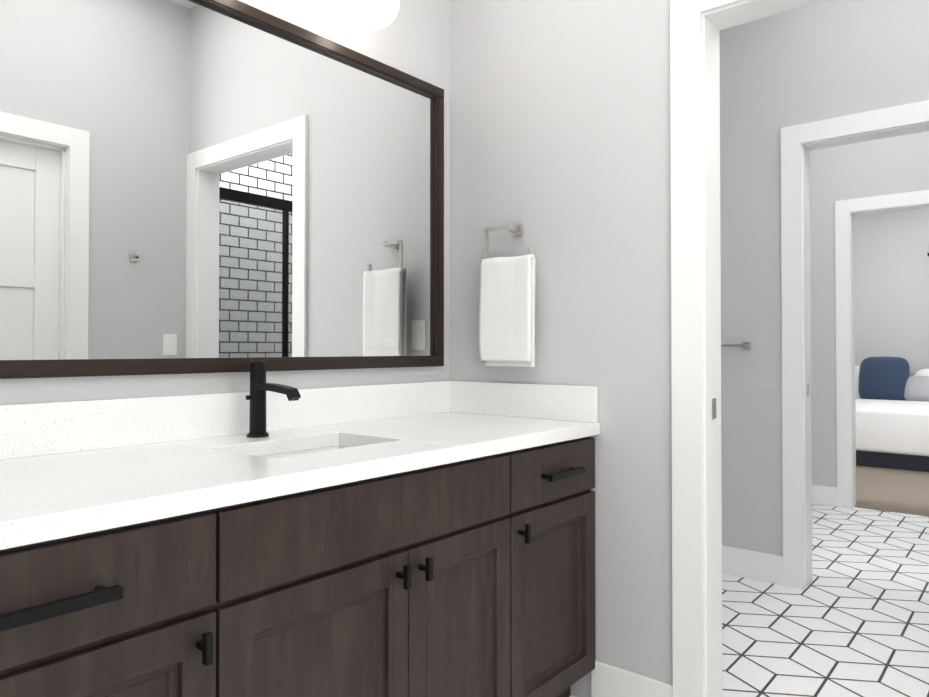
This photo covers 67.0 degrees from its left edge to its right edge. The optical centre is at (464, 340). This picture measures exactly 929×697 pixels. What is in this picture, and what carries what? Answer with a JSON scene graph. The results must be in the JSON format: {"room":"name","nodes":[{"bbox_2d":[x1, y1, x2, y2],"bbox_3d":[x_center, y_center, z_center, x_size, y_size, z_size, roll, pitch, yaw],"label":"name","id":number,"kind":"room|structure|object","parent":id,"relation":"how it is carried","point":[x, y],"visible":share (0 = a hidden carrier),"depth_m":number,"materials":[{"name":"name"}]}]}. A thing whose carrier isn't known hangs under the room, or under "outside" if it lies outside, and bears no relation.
{"room":"bathroom","nodes":[
{"label":"bathroom","id":0,"kind":"room"},
{"bbox_2d":[0,0,928,696],"bbox_3d":[2.150,-0.325,4.109,4.650,3.050,11.150,-1,-1,39],"label":"wall","id":1,"kind":"structure","parent":0,"point":[558,128],"depth_m":2.53,"materials":[{"name":"paint"}]},
{"bbox_2d":[0,0,443,378],"bbox_3d":[-0.677,-0.429,1.906,0.034,1.034,1.862,-1,-1,39],"label":"mirror","id":2,"kind":"object","parent":1,"relation":"attached to","point":[204,186],"visible":0.98,"depth_m":1.89,"materials":[{"name":"brown metal"}]},
{"bbox_2d":[0,381,451,456],"bbox_3d":[-0.594,0.279,1.874,0.191,0.270,1.922,-1,-1,39],"label":"backsplash","id":3,"kind":"structure","parent":1,"relation":"attached to","point":[29,429],"depth_m":1.83,"materials":[{"name":"white stone"}]},
{"bbox_2d":[347,0,399,29],"bbox_3d":[-0.550,-1.129,1.919,0.226,0.298,1.010,-1,-1,39],"label":"sconce","id":4,"kind":"object","parent":1,"relation":"attached to","point":[373,8],"visible":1,"depth_m":2.17,"materials":[{"name":"white glass"}]},
{"bbox_2d":[479,223,535,366],"bbox_3d":[0.160,-0.161,2.450,0.216,0.504,0.087,-1,-1,39],"label":"towel ring","id":5,"kind":"object","parent":1,"relation":"attached to","point":[507,285],"visible":1,"depth_m":2.42,"materials":[{"name":"white fabric"}]},
{"bbox_2d":[452,381,597,420],"bbox_3d":[0.190,0.210,2.461,0.615,0.117,0.020,-1,-1,39],"label":"backsplash","id":6,"kind":"structure","parent":1,"relation":"attached to","point":[562,402],"depth_m":2.43,"materials":[{"name":"white stone"}]},
{"bbox_2d":[591,661,672,696],"bbox_3d":[0.519,1.106,2.186,0.277,0.140,0.014,-1,-1,39],"label":"baseboard","id":7,"kind":"structure","parent":1,"relation":"attached to","point":[607,680],"depth_m":2.20,"materials":[{"name":"white wood"}]},
{"bbox_2d":[721,342,750,348],"bbox_3d":[1.285,0.029,3.605,0.336,0.036,0.070,-1,-1,39],"label":"towel bar","id":8,"kind":"object","parent":1,"relation":"attached to","point":[745,345],"visible":0.52,"depth_m":3.52,"materials":[{"name":"silver metal"}]},
{"bbox_2d":[722,545,782,584],"bbox_3d":[1.260,1.124,3.647,0.750,0.140,0.017,-1,-1,39],"label":"baseboard","id":9,"kind":"structure","parent":1,"relation":"attached to","point":[765,567],"depth_m":3.50,"materials":[{"name":"white wood"}]},
{"bbox_2d":[812,485,836,506],"bbox_3d":[2.492,1.145,5.286,0.568,0.140,0.017,-1,-1,39],"label":"baseboard","id":10,"kind":"structure","parent":1,"relation":"attached to","point":[821,495],"depth_m":5.15,"materials":[{"name":"white wood"}]},
{"bbox_2d":[569,504,928,696],"bbox_3d":[0.762,1.229,2.404,4.650,0.100,6.783,-1,-1,39],"label":"floor","id":11,"kind":"structure","parent":0,"point":[852,620],"depth_m":2.98,"materials":[{"name":"tile"}]},
{"bbox_2d":[0,429,599,696],"bbox_3d":[-0.406,0.734,1.718,0.672,0.872,1.909,-1,-1,39],"label":"bathroom vanity","id":12,"kind":"object","parent":11,"relation":"on","point":[428,539],"depth_m":1.45,"materials":[{"name":"brown wood"}]},
{"bbox_2d":[0,413,599,540],"bbox_3d":[-0.420,0.279,1.730,0.641,0.038,1.922,-1,-1,39],"label":"countertop","id":13,"kind":"structure","parent":12,"relation":"on","point":[45,492],"depth_m":1.47,"materials":[{"name":"white stone"}]},
{"bbox_2d":[246,360,300,436],"bbox_3d":[-0.511,0.158,1.867,0.200,0.206,0.065,-1,-1,39],"label":"faucet","id":14,"kind":"object","parent":13,"relation":"on","point":[259,388],"visible":1,"depth_m":1.89,"materials":[{"name":"black metal"}]},
{"bbox_2d":[855,465,928,516],"bbox_3d":[4.268,1.281,6.739,4.550,0.104,4.367,-1,-1,39],"label":"floor carpet","id":15,"kind":"object","parent":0,"point":[894,490],"visible":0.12,"depth_m":5.67,"materials":[{"name":"beige carpet"}]},
{"bbox_2d":[855,356,928,471],"bbox_3d":[4.754,0.709,7.470,1.630,1.053,2.120,-1,-1,39],"label":"bed","id":16,"kind":"object","parent":15,"relation":"on","point":[892,410],"visible":0.79,"depth_m":6.83,"materials":[{"name":"fabric"}]}
]}

